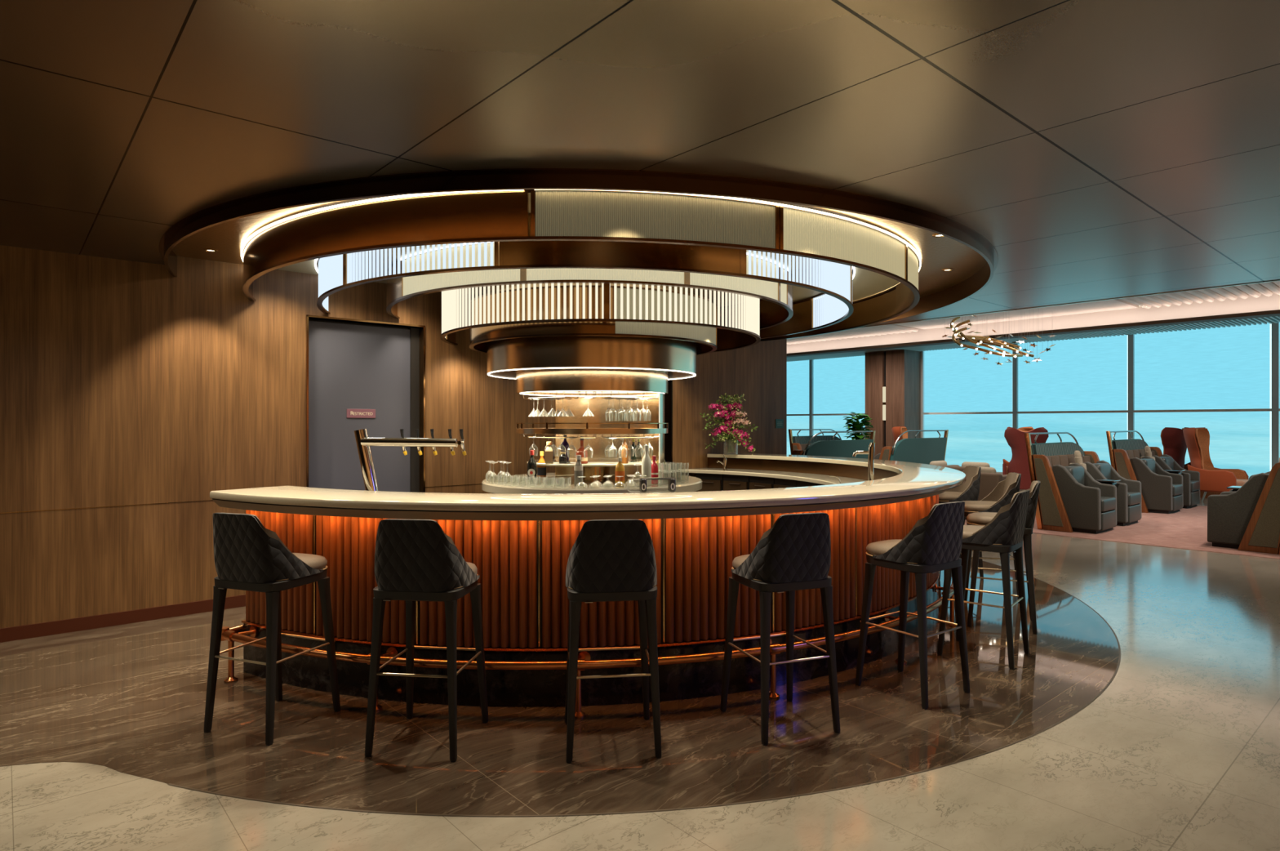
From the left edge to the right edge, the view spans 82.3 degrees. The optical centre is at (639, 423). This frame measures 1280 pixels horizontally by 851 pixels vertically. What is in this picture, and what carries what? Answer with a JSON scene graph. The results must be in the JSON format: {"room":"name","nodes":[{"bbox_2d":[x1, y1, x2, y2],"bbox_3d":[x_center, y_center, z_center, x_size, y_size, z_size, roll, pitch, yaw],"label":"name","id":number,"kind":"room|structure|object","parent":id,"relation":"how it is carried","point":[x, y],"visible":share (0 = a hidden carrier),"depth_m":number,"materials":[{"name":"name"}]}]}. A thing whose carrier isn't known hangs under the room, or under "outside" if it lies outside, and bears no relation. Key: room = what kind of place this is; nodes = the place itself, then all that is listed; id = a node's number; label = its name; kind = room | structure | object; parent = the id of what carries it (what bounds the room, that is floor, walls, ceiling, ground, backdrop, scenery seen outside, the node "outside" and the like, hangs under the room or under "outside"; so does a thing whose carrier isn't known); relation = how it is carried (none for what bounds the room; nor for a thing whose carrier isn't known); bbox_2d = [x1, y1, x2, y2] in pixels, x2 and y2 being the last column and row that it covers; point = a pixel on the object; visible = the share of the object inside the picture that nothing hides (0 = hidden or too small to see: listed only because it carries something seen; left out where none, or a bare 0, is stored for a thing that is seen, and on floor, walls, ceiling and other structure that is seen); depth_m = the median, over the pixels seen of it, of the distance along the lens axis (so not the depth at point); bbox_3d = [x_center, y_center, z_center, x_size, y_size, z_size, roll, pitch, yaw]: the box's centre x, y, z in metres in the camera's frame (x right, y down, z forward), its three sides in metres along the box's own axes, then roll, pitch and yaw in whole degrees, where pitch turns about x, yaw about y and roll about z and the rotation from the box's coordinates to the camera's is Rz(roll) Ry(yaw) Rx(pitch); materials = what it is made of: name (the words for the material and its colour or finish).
{"room":"lounge bar","nodes":[
{"label":"lounge bar","id":0,"kind":"room"},
{"bbox_2d":[0,244,786,628],"bbox_3d":[-7.543,-0.425,8.389,17.640,3.850,9.240,0,0,-41],"label":"wall","id":1,"kind":"structure","parent":0,"point":[122,382],"depth_m":5.67,"materials":[{"name":"brown wood"}]},
{"bbox_2d":[0,594,245,642],"bbox_3d":[-4.504,1.452,4.907,17.652,0.095,0.024,0,0,-41],"label":"baseboard","id":2,"kind":"structure","parent":1,"relation":"attached to","point":[55,627],"depth_m":5.41,"materials":[{"name":"brown wood"}]},
{"bbox_2d":[0,483,481,513],"bbox_3d":[-4.512,0.615,4.907,17.640,0.005,0.012,0,0,-41],"label":"trim","id":3,"kind":"structure","parent":1,"relation":"attached to","point":[477,483],"depth_m":5.47,"materials":[{"name":"gold metal"}]},
{"bbox_2d":[306,314,425,492],"bbox_3d":[-2.533,0.282,6.744,1.079,2.436,0.202,0,0,-41],"label":"door","id":4,"kind":"structure","parent":1,"relation":"in","point":[349,366],"depth_m":6.73,"materials":[{"name":"grey metal"}]},
{"bbox_2d":[346,408,375,417],"bbox_3d":[-2.561,-0.090,6.728,0.264,0.082,0.007,0,0,-41],"label":"door sign","id":5,"kind":"object","parent":4,"relation":"attached to","point":[351,413],"visible":1,"depth_m":6.72,"materials":[{"name":"pink"}]},
{"bbox_2d":[664,379,672,474],"bbox_3d":[0.122,0.298,9.064,0.589,2.404,0.199,0,0,-41],"label":"pillar","id":6,"kind":"structure","parent":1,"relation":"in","point":[668,397],"depth_m":9.21,"materials":[{"name":"black"}]},
{"bbox_2d":[862,280,1279,327],"bbox_3d":[5.642,-1.782,6.014,0.032,1.135,11.660,0,0,-41],"label":"trim","id":7,"kind":"structure","parent":1,"relation":"attached to","point":[1273,280],"depth_m":7.30,"materials":[{"name":"brown metal"}]},
{"bbox_2d":[354,428,466,490],"bbox_3d":[-1.458,0.310,4.643,0.689,0.552,0.176,0,0,0],"label":"tap","id":8,"kind":"object","parent":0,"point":[363,442],"visible":0.89,"depth_m":4.59,"materials":[{"name":"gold metal"}]},
{"bbox_2d":[172,192,986,310],"bbox_3d":[0.323,-1.322,6.084,6.889,0.056,4.567,0,0,-41],"label":"ceiling","id":9,"kind":"structure","parent":0,"point":[936,255],"depth_m":5.58,"materials":[{"name":"brown metal"}]},
{"bbox_2d":[159,168,998,324],"bbox_3d":[0.323,-1.238,6.084,6.910,0.205,4.587,0,0,-41],"label":"trim","id":10,"kind":"structure","parent":9,"relation":"attached to","point":[513,179],"depth_m":3.73,"materials":[{"name":"brown metal"}]},
{"bbox_2d":[240,189,921,396],"bbox_3d":[0.104,-0.785,6.229,5.783,1.027,4.072,0,0,-41],"label":"ring chandelier","id":11,"kind":"object","parent":9,"relation":"hanging from","point":[588,291],"visible":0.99,"depth_m":5.09,"materials":[{"name":"brown metal"}]},
{"bbox_2d":[0,0,1279,326],"bbox_3d":[-0.847,-1.250,0.363,17.200,0.060,11.660,0,0,-41],"label":"ceiling","id":12,"kind":"structure","parent":0,"point":[1103,149],"depth_m":2.84,"materials":[{"name":"brown metal"}]},
{"bbox_2d":[0,488,1279,850],"bbox_3d":[0.008,1.549,7.300,27.600,0.102,21.000,0,0,-41],"label":"floor","id":13,"kind":"structure","parent":0,"point":[130,698],"depth_m":3.37,"materials":[{"name":"brown stone"}]},
{"bbox_2d":[203,512,340,745],"bbox_3d":[-1.844,0.962,3.680,0.428,1.073,0.494,0,0,21],"label":"bar stool","id":14,"kind":"object","parent":13,"relation":"on","point":[248,555],"visible":1,"depth_m":3.50,"materials":[{"name":"black leather"}]},
{"bbox_2d":[364,518,488,761],"bbox_3d":[-1.001,0.962,3.479,0.428,1.073,0.494,0,0,7],"label":"bar stool","id":15,"kind":"object","parent":13,"relation":"on","point":[415,559],"visible":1,"depth_m":3.28,"materials":[{"name":"black leather"}]},
{"bbox_2d":[212,457,961,706],"bbox_3d":[0.769,0.970,6.183,3.559,1.056,6.736,0,0,34],"label":"bar","id":16,"kind":"object","parent":13,"relation":"on","point":[520,558],"visible":0.56,"depth_m":4.00,"materials":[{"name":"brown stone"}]},
{"bbox_2d":[209,453,966,511],"bbox_3d":[0.789,0.421,6.186,3.554,0.042,6.760,0,0,33],"label":"countertop","id":17,"kind":"structure","parent":16,"relation":"on","point":[913,477],"depth_m":4.07,"materials":[{"name":"beige stone"}]},
{"bbox_2d":[627,476,675,492],"bbox_3d":[0.067,0.359,4.266,0.278,0.082,0.084,0,0,-8],"label":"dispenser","id":18,"kind":"object","parent":17,"relation":"on","point":[671,480],"visible":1,"depth_m":4.24,"materials":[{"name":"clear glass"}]},
{"bbox_2d":[699,392,758,454],"bbox_3d":[1.135,0.005,9.348,0.759,0.800,0.330,0,0,0],"label":"orchid arrangement","id":19,"kind":"object","parent":17,"relation":"on","point":[731,431],"visible":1,"depth_m":9.31,"materials":[{"name":"pink plant"}]},
{"bbox_2d":[680,467,867,484],"bbox_3d":[0.607,0.600,6.375,3.099,0.040,5.796,0,0,31],"label":"countertop","id":20,"kind":"structure","parent":16,"relation":"attached to","point":[812,477],"depth_m":8.37,"materials":[{"name":"beige stone"}]},
{"bbox_2d":[852,442,874,480],"bbox_3d":[1.713,0.362,5.600,0.176,0.433,0.072,0,0,0],"label":"bar faucet","id":21,"kind":"object","parent":20,"relation":"on","point":[870,452],"visible":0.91,"depth_m":5.58,"materials":[{"name":"silver metal"}]},
{"bbox_2d":[707,457,899,479],"bbox_3d":[0.613,0.515,6.312,3.066,0.130,5.840,0,0,33],"label":"backsplash","id":22,"kind":"structure","parent":16,"relation":"attached to","point":[842,470],"depth_m":8.59,"materials":[{"name":"brown metal"}]},
{"bbox_2d":[221,569,956,717],"bbox_3d":[0.785,1.351,6.155,3.416,0.294,6.747,0,0,34],"label":"rail","id":23,"kind":"object","parent":13,"relation":"on","point":[237,633],"visible":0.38,"depth_m":3.89,"materials":[{"name":"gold metal"}]},
{"bbox_2d":[515,392,668,479],"bbox_3d":[-0.440,0.613,6.860,1.860,1.770,1.860,0,0,0],"label":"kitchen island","id":24,"kind":"object","parent":13,"relation":"on","point":[588,425],"visible":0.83,"depth_m":7.33,"materials":[{"name":"beige wood"}]},
{"bbox_2d":[544,441,553,463],"bbox_3d":[-0.787,0.254,6.359,0.070,0.191,0.070,0,0,0],"label":"bottle","id":25,"kind":"object","parent":24,"relation":"on","point":[548,453],"visible":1,"depth_m":6.33,"materials":[{"name":"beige glass"}]},
{"bbox_2d":[522,391,578,399],"bbox_3d":[-0.786,-0.258,6.489,0.365,0.077,0.651,0,0,-42],"label":"stemware rack","id":26,"kind":"object","parent":24,"relation":"attached to","point":[540,397],"visible":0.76,"depth_m":6.41,"materials":[{"name":"silver metal"}]},
{"bbox_2d":[560,434,568,460],"bbox_3d":[-0.710,0.229,6.950,0.080,0.241,0.080,0,0,0],"label":"bottle","id":27,"kind":"object","parent":24,"relation":"on","point":[565,443],"visible":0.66,"depth_m":6.92,"materials":[{"name":"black glass"}]},
{"bbox_2d":[576,435,587,463],"bbox_3d":[-0.504,0.232,6.360,0.104,0.236,0.105,0,0,0],"label":"bottle","id":28,"kind":"object","parent":24,"relation":"on","point":[584,460],"visible":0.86,"depth_m":6.33,"materials":[{"name":"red glass"}]},
{"bbox_2d":[481,472,702,493],"bbox_3d":[-0.440,0.560,6.860,2.040,0.080,2.040,0,0,0],"label":"island countertop","id":29,"kind":"structure","parent":24,"relation":"on","point":[695,483],"depth_m":6.18,"materials":[{"name":"beige stone"}]},
{"bbox_2d":[527,449,536,483],"bbox_3d":[-0.935,0.376,6.339,0.080,0.286,0.082,0,0,0],"label":"bottle","id":30,"kind":"object","parent":29,"relation":"on","point":[531,464],"visible":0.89,"depth_m":6.31,"materials":[{"name":"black glass"}]},
{"bbox_2d":[537,451,546,481],"bbox_3d":[-0.872,0.384,6.500,0.080,0.271,0.080,0,0,0],"label":"bottle","id":31,"kind":"object","parent":29,"relation":"on","point":[541,469],"visible":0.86,"depth_m":6.47,"materials":[{"name":"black glass"}]},
{"bbox_2d":[573,454,582,485],"bbox_3d":[-0.509,0.391,6.080,0.074,0.256,0.074,0,0,0],"label":"bottle","id":32,"kind":"object","parent":29,"relation":"on","point":[578,468],"visible":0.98,"depth_m":6.05,"materials":[{"name":"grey glass"}]},
{"bbox_2d":[615,457,624,485],"bbox_3d":[-0.167,0.401,6.100,0.080,0.236,0.080,0,0,0],"label":"syrup bottle","id":33,"kind":"object","parent":29,"relation":"on","point":[620,468],"visible":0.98,"depth_m":6.07,"materials":[{"name":"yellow glass"}]},
{"bbox_2d":[641,444,651,485],"bbox_3d":[0.055,0.351,6.140,0.082,0.336,0.082,0,0,0],"label":"bottle","id":34,"kind":"object","parent":29,"relation":"on","point":[646,462],"visible":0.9,"depth_m":6.11,"materials":[{"name":"white glass"}]},
{"bbox_2d":[651,455,657,484],"bbox_3d":[0.121,0.399,6.280,0.072,0.241,0.072,0,0,0],"label":"bottle","id":35,"kind":"object","parent":29,"relation":"on","point":[654,465],"visible":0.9,"depth_m":6.25,"materials":[{"name":"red glass"}]},
{"bbox_2d":[526,457,657,466],"bbox_3d":[-0.440,0.358,6.800,1.210,0.017,1.210,0,0,0],"label":"shelf","id":36,"kind":"object","parent":24,"relation":"attached to","point":[572,461],"depth_m":6.52,"materials":[{"name":"clear glass"}]},
{"bbox_2d":[621,435,628,462],"bbox_3d":[-0.133,0.232,6.420,0.060,0.236,0.060,0,0,0],"label":"bottle","id":37,"kind":"object","parent":24,"relation":"on","point":[624,451],"visible":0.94,"depth_m":6.40,"materials":[{"name":"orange glass"}]},
{"bbox_2d":[630,438,636,459],"bbox_3d":[-0.063,0.249,7.050,0.056,0.201,0.056,0,0,0],"label":"bottle","id":38,"kind":"object","parent":24,"relation":"on","point":[633,456],"visible":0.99,"depth_m":7.03,"materials":[{"name":"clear glass"}]},
{"bbox_2d":[564,519,662,762],"bbox_3d":[-0.139,0.962,3.469,0.428,1.073,0.494,0,0,-7],"label":"bar stool","id":39,"kind":"object","parent":13,"relation":"on","point":[609,559],"visible":1,"depth_m":3.26,"materials":[{"name":"black leather"}]},
{"bbox_2d":[168,560,1120,816],"bbox_3d":[0.936,1.498,6.713,5.796,0.001,7.843,0,0,0],"label":"trim","id":40,"kind":"structure","parent":13,"relation":"on","point":[1119,648],"depth_m":2.95,"materials":[{"name":"brown"}]},
{"bbox_2d":[695,472,723,491],"bbox_3d":[0.958,1.061,9.261,0.437,0.878,0.419,0,0,34],"label":"base cabinet","id":41,"kind":"object","parent":13,"relation":"on","point":[710,482],"visible":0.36,"depth_m":9.09,"materials":[{"name":"black wood"}]},
{"bbox_2d":[723,474,749,490],"bbox_3d":[1.283,1.061,8.997,0.437,0.878,0.419,0,0,44],"label":"base cabinet","id":42,"kind":"object","parent":13,"relation":"on","point":[731,482],"visible":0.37,"depth_m":8.86,"materials":[{"name":"black wood"}]},
{"bbox_2d":[749,475,774,488],"bbox_3d":[1.563,1.061,8.686,0.419,0.878,0.437,0,0,-37],"label":"base cabinet","id":43,"kind":"object","parent":13,"relation":"on","point":[755,482],"visible":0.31,"depth_m":8.58,"materials":[{"name":"black wood"}]},
{"bbox_2d":[720,512,839,745],"bbox_3d":[0.699,0.962,3.680,0.428,1.073,0.494,0,0,-20],"label":"bar stool","id":44,"kind":"object","parent":13,"relation":"on","point":[793,554],"visible":1,"depth_m":3.49,"materials":[{"name":"black leather"}]},
{"bbox_2d":[773,477,796,488],"bbox_3d":[1.792,1.061,8.334,0.419,0.878,0.437,0,0,-29],"label":"base cabinet","id":45,"kind":"object","parent":13,"relation":"on","point":[779,482],"visible":0.17,"depth_m":8.27,"materials":[{"name":"black wood"}]},
{"bbox_2d":[796,480,817,486],"bbox_3d":[1.962,1.061,7.951,0.419,0.878,0.437,0,0,-20],"label":"base cabinet","id":46,"kind":"object","parent":13,"relation":"on","point":[799,483],"visible":0.02,"depth_m":7.94,"materials":[{"name":"black wood"}]},
{"bbox_2d":[891,426,907,443],"bbox_3d":[6.787,0.791,18.208,0.996,1.425,0.790,0,0,31],"label":"chair","id":47,"kind":"object","parent":13,"relation":"on","point":[897,431],"visible":0.25,"depth_m":18.20,"materials":[{"name":"orange leather"}]},
{"bbox_2d":[855,501,969,709],"bbox_3d":[1.542,0.962,4.131,0.428,1.073,0.494,0,0,-36],"label":"bar stool","id":48,"kind":"object","parent":13,"relation":"on","point":[934,544],"visible":1,"depth_m":3.98,"materials":[{"name":"black leather"}]},
{"bbox_2d":[937,465,983,579],"bbox_3d":[3.072,0.962,7.225,0.494,1.073,0.428,0,0,-3],"label":"bar stool","id":49,"kind":"object","parent":13,"relation":"on","point":[969,490],"visible":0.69,"depth_m":7.05,"materials":[{"name":"beige leather"}]},
{"bbox_2d":[937,489,1030,669],"bbox_3d":[2.239,0.962,4.753,0.494,1.073,0.428,0,0,40],"label":"bar stool","id":50,"kind":"object","parent":13,"relation":"on","point":[1003,535],"visible":0.94,"depth_m":4.57,"materials":[{"name":"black leather"}]},
{"bbox_2d":[959,471,1021,603],"bbox_3d":[3.002,0.962,6.330,0.494,1.073,0.428,0,0,12],"label":"bar stool","id":51,"kind":"object","parent":13,"relation":"on","point":[1002,494],"visible":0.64,"depth_m":6.17,"materials":[{"name":"beige leather"}]},
{"bbox_2d":[966,480,1040,634],"bbox_3d":[2.714,0.962,5.480,0.494,1.073,0.428,0,0,26],"label":"bar stool","id":52,"kind":"object","parent":13,"relation":"on","point":[981,518],"visible":0.55,"depth_m":5.27,"materials":[{"name":"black leather"}]},
{"bbox_2d":[964,505,1279,559],"bbox_3d":[6.587,1.497,13.016,5.770,0.006,20.780,0,0,-41],"label":"carpet","id":53,"kind":"object","parent":13,"relation":"on","point":[1184,528],"visible":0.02,"depth_m":9.91,"materials":[{"name":"pink carpet"}]},
{"bbox_2d":[788,428,841,454],"bbox_3d":[4.358,0.814,17.098,2.102,1.360,0.608,0,0,-41],"label":"privacy screen","id":54,"kind":"object","parent":53,"relation":"on","point":[797,442],"visible":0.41,"depth_m":16.83,"materials":[{"name":"teal fabric"}]},
{"bbox_2d":[791,430,875,458],"bbox_3d":[3.314,0.814,12.921,2.102,1.360,0.608,0,0,-41],"label":"privacy screen","id":55,"kind":"object","parent":53,"relation":"on","point":[842,448],"visible":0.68,"depth_m":12.65,"materials":[{"name":"teal fabric"}]},
{"bbox_2d":[842,411,875,443],"bbox_3d":[5.488,0.615,18.383,0.844,1.768,0.799,0,0,0],"label":"fig","id":56,"kind":"object","parent":53,"relation":"on","point":[857,425],"visible":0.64,"depth_m":18.30,"materials":[{"name":"green plant"}]},
{"bbox_2d":[879,429,948,464],"bbox_3d":[5.426,0.814,14.760,2.102,1.360,0.608,0,0,-41],"label":"privacy screen","id":57,"kind":"object","parent":53,"relation":"on","point":[918,450],"visible":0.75,"depth_m":14.47,"materials":[{"name":"teal fabric"}]},
{"bbox_2d":[929,460,959,467],"bbox_3d":[5.269,1.083,13.287,0.770,0.820,0.760,0,0,-41],"label":"chair","id":58,"kind":"object","parent":53,"relation":"on","point":[940,463],"visible":0.16,"depth_m":13.08,"materials":[{"name":"brown fabric"}]},
{"bbox_2d":[929,460,946,465],"bbox_3d":[5.368,0.873,13.174,0.480,0.400,0.140,0,0,-41],"label":"cushion","id":59,"kind":"object","parent":58,"relation":"on","point":[935,462],"depth_m":13.08,"materials":[{"name":"beige fabric"}]},
{"bbox_2d":[948,461,1007,479],"bbox_3d":[5.937,1.083,12.795,0.760,0.820,0.770,0,0,-39],"label":"chair","id":60,"kind":"object","parent":53,"relation":"on","point":[965,464],"visible":0.14,"depth_m":12.66,"materials":[{"name":"brown fabric"}]},
{"bbox_2d":[961,461,990,466],"bbox_3d":[5.821,0.873,12.700,0.140,0.400,0.480,0,0,-39],"label":"cushion","id":61,"kind":"object","parent":60,"relation":"on","point":[966,463],"depth_m":12.63,"materials":[{"name":"beige fabric"}]},
{"bbox_2d":[961,466,1002,519],"bbox_3d":[5.384,1.083,11.451,0.760,0.820,0.770,0,0,-41],"label":"chair","id":62,"kind":"object","parent":53,"relation":"on","point":[989,478],"visible":0.17,"depth_m":11.06,"materials":[{"name":"brown fabric"}]},
{"bbox_2d":[977,466,995,472],"bbox_3d":[5.271,0.873,11.352,0.140,0.400,0.480,0,0,-41],"label":"cushion","id":63,"kind":"object","parent":62,"relation":"on","point":[984,469],"depth_m":11.21,"materials":[{"name":"beige fabric"}]},
{"bbox_2d":[1003,426,1034,466],"bbox_3d":[8.194,0.785,15.384,0.790,1.425,0.996,0,0,-16],"label":"chair","id":64,"kind":"object","parent":53,"relation":"on","point":[1022,428],"visible":0.04,"depth_m":15.72,"materials":[{"name":"orange leather"}]},
{"bbox_2d":[1002,426,1048,489],"bbox_3d":[7.422,0.785,14.054,0.790,1.425,0.996,0,0,30],"label":"chair","id":65,"kind":"object","parent":53,"relation":"on","point":[1015,437],"visible":0.43,"depth_m":13.77,"materials":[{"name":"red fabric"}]},
{"bbox_2d":[1024,431,1099,532],"bbox_3d":[6.484,0.814,10.927,2.102,1.360,0.608,0,0,-41],"label":"privacy screen","id":66,"kind":"object","parent":53,"relation":"on","point":[1051,514],"visible":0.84,"depth_m":10.33,"materials":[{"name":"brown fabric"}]},
{"bbox_2d":[1074,450,1083,462],"bbox_3d":[6.531,0.498,10.903,0.100,0.190,0.113,0,0,-41],"label":"reading lamp","id":67,"kind":"object","parent":66,"relation":"on","point":[1078,459],"depth_m":10.87,"materials":[{"name":"beige fabric"}]},
{"bbox_2d":[1052,462,1116,533],"bbox_3d":[6.267,1.036,10.299,0.770,0.915,0.606,0,0,-41],"label":"lounge armchair","id":68,"kind":"object","parent":53,"relation":"on","point":[1090,504],"visible":0.94,"depth_m":10.08,"materials":[{"name":"grey fabric"}]},
{"bbox_2d":[1100,496,1115,511],"bbox_3d":[6.334,1.119,10.222,0.540,0.170,0.402,0,0,-41],"label":"seat cushion","id":69,"kind":"object","parent":68,"relation":"on","point":[1108,504],"depth_m":10.06,"materials":[{"name":"grey leather"}]},
{"bbox_2d":[1093,478,1121,525],"bbox_3d":[6.729,1.156,10.660,0.340,0.675,0.400,0,0,-41],"label":"side table","id":70,"kind":"object","parent":53,"relation":"on","point":[1113,482],"visible":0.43,"depth_m":10.53,"materials":[{"name":"grey"}]},
{"bbox_2d":[1083,460,1142,525],"bbox_3d":[7.131,1.036,11.051,0.770,0.915,0.606,0,0,-41],"label":"lounge armchair","id":71,"kind":"object","parent":53,"relation":"on","point":[1128,491],"visible":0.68,"depth_m":10.87,"materials":[{"name":"grey fabric"}]},
{"bbox_2d":[1127,491,1141,505],"bbox_3d":[7.198,1.119,10.974,0.540,0.170,0.402,0,0,-41],"label":"seat cushion","id":72,"kind":"object","parent":71,"relation":"on","point":[1134,498],"depth_m":10.80,"materials":[{"name":"grey leather"}]},
{"bbox_2d":[1106,430,1162,512],"bbox_3d":[9.045,0.814,13.117,2.102,1.360,0.608,0,0,-41],"label":"privacy screen","id":73,"kind":"object","parent":53,"relation":"on","point":[1121,451],"visible":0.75,"depth_m":12.64,"materials":[{"name":"brown fabric"}]},
{"bbox_2d":[1129,456,1183,513],"bbox_3d":[8.829,1.036,12.490,0.770,0.915,0.606,0,0,-41],"label":"lounge armchair","id":74,"kind":"object","parent":53,"relation":"on","point":[1162,491],"visible":0.92,"depth_m":12.25,"materials":[{"name":"grey fabric"}]},
{"bbox_2d":[1172,483,1182,495],"bbox_3d":[8.896,1.119,12.412,0.540,0.170,0.402,0,0,-41],"label":"seat cushion","id":75,"kind":"object","parent":74,"relation":"on","point":[1177,488],"depth_m":12.24,"materials":[{"name":"grey leather"}]},
{"bbox_2d":[1151,453,1199,508],"bbox_3d":[9.692,1.036,13.242,0.770,0.915,0.606,0,0,-41],"label":"lounge armchair","id":76,"kind":"object","parent":53,"relation":"on","point":[1191,479],"visible":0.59,"depth_m":13.05,"materials":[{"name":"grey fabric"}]},
{"bbox_2d":[1190,480,1199,491],"bbox_3d":[9.759,1.119,13.165,0.540,0.170,0.402,0,0,-41],"label":"seat cushion","id":77,"kind":"object","parent":76,"relation":"on","point":[1194,484],"depth_m":13.00,"materials":[{"name":"grey leather"}]},
{"bbox_2d":[1207,471,1270,548],"bbox_3d":[7.370,1.036,8.949,0.770,0.915,0.606,0,0,-41],"label":"lounge armchair","id":78,"kind":"object","parent":53,"relation":"on","point":[1229,513],"visible":0.7,"depth_m":8.72,"materials":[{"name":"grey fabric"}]},
{"bbox_2d":[1237,457,1279,554],"bbox_3d":[8.025,0.814,9.080,2.102,1.360,0.608,0,0,-41],"label":"privacy screen","id":79,"kind":"object","parent":53,"relation":"on","point":[1262,533],"visible":1,"depth_m":8.42,"materials":[{"name":"brown wood"}]},
{"bbox_2d":[1160,426,1191,470],"bbox_3d":[10.552,0.791,14.794,0.790,1.425,0.996,0,0,-21],"label":"chair","id":80,"kind":"object","parent":13,"relation":"on","point":[1173,441],"visible":0.3,"depth_m":14.41,"materials":[{"name":"red fabric"}]},
{"bbox_2d":[1182,426,1248,501],"bbox_3d":[10.705,0.791,13.602,0.790,1.425,0.996,0,0,-37],"label":"chair","id":81,"kind":"object","parent":13,"relation":"on","point":[1212,479],"visible":0.8,"depth_m":13.59,"materials":[{"name":"orange leather"}]},
{"bbox_2d":[1235,478,1248,485],"bbox_3d":[10.788,1.099,13.492,0.620,0.140,0.720,0,0,-37],"label":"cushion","id":82,"kind":"object","parent":81,"relation":"on","point":[1240,482],"depth_m":13.11,"materials":[{"name":"grey"}]},
{"bbox_2d":[865,349,920,456],"bbox_3d":[6.810,-0.210,19.741,0.840,3.420,1.150,0,0,-41],"label":"wall pillar","id":83,"kind":"structure","parent":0,"point":[903,366],"depth_m":19.38,"materials":[{"name":"brown wood"}]},
{"bbox_2d":[882,386,885,420],"bbox_3d":[6.511,-0.525,19.481,0.132,0.890,0.082,0,0,-41],"label":"wall sconce","id":84,"kind":"object","parent":83,"relation":"attached to","point":[883,388],"visible":1,"depth_m":19.43,"materials":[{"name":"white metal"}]},
{"bbox_2d":[884,351,885,446],"bbox_3d":[6.840,-0.210,19.767,0.760,3.420,0.090,0,0,-41],"label":"trim","id":85,"kind":"structure","parent":83,"relation":"attached to","point":[884,351],"depth_m":19.54,"materials":[{"name":"black"}]},
{"bbox_2d":[786,284,1279,353],"bbox_3d":[9.340,-2.240,15.427,0.050,0.540,21.000,0,0,-41],"label":"cove","id":86,"kind":"structure","parent":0,"point":[1263,303],"depth_m":15.51,"materials":[{"name":"beige paint"}]},
{"bbox_2d":[786,309,1279,357],"bbox_3d":[9.271,-1.954,15.300,0.380,0.067,20.900,0,0,-41],"label":"trim","id":87,"kind":"structure","parent":86,"relation":"attached to","point":[1269,313],"depth_m":15.26,"materials":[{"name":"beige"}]},
{"bbox_2d":[786,315,1279,361],"bbox_3d":[9.856,-1.948,15.870,1.250,0.055,20.910,0,0,-41],"label":"trim","id":88,"kind":"structure","parent":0,"point":[1264,320],"depth_m":15.95,"materials":[{"name":"grey"}]},
{"bbox_2d":[894,281,1277,329],"bbox_3d":[5.947,-2.410,12.472,8.950,0.200,21.000,0,0,-41],"label":"ceiling","id":89,"kind":"structure","parent":0,"point":[1116,304],"depth_m":15.48,"materials":[{"name":"beige paint"}]},
{"bbox_2d":[942,309,1056,364],"bbox_3d":[7.463,-1.784,15.431,3.098,1.052,2.004,0,0,0],"label":"chandelier","id":90,"kind":"object","parent":89,"relation":"hanging from","point":[978,340],"visible":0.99,"depth_m":15.29,"materials":[{"name":"gold metal"}]},
{"bbox_2d":[786,280,1279,344],"bbox_3d":[8.144,-2.320,14.318,3.090,0.112,20.645,0,0,-41],"label":"light","id":91,"kind":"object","parent":89,"relation":"attached to","point":[1220,294],"depth_m":13.56,"materials":[{"name":"beige paint"}]},
{"bbox_2d":[1127,323,1271,471],"bbox_3d":[10.536,-0.450,16.468,0.080,3.900,21.000,0,0,-41],"label":"wall","id":92,"kind":"structure","parent":0,"point":[1270,325],"depth_m":14.33,"materials":[{"name":"grey metal"}]},
{"bbox_2d":[786,360,808,454],"bbox_3d":[4.425,-0.375,23.233,0.130,3.250,2.570,0,0,-41],"label":"window","id":93,"kind":"structure","parent":92,"relation":"in","point":[797,371],"depth_m":22.70,"materials":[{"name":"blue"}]},
{"bbox_2d":[808,355,865,439],"bbox_3d":[6.149,-0.375,21.254,0.130,3.250,2.880,0,0,-41],"label":"window","id":94,"kind":"structure","parent":92,"relation":"in","point":[837,385],"depth_m":21.67,"materials":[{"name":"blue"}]},
{"bbox_2d":[920,345,1012,474],"bbox_3d":[8.356,-0.375,18.720,0.130,3.250,2.500,0,0,-41],"label":"window","id":95,"kind":"structure","parent":92,"relation":"in","point":[966,394],"depth_m":18.69,"materials":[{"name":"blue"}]},
{"bbox_2d":[1012,334,1128,464],"bbox_3d":[9.938,-0.375,16.902,0.130,3.250,2.520,0,0,-41],"label":"window","id":96,"kind":"structure","parent":92,"relation":"in","point":[1077,387],"depth_m":16.81,"materials":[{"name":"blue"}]},
{"bbox_2d":[1128,322,1271,479],"bbox_3d":[11.521,-0.375,15.085,0.130,3.250,2.500,0,0,-41],"label":"window","id":97,"kind":"structure","parent":92,"relation":"in","point":[1216,380],"depth_m":14.96,"materials":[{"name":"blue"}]},
{"bbox_2d":[1271,321,1279,466],"bbox_3d":[13.097,-0.375,13.275,0.130,3.250,2.500,0,0,-41],"label":"window","id":98,"kind":"structure","parent":92,"relation":"in","point":[1275,326],"depth_m":14.14,"materials":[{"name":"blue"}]},
{"bbox_2d":[1279,322,1279,457],"bbox_3d":[13.097,-0.400,13.298,0.020,3.200,2.256,0,0,-41],"label":"blind","id":99,"kind":"object","parent":98,"relation":"attached to","point":[1279,322],"depth_m":14.14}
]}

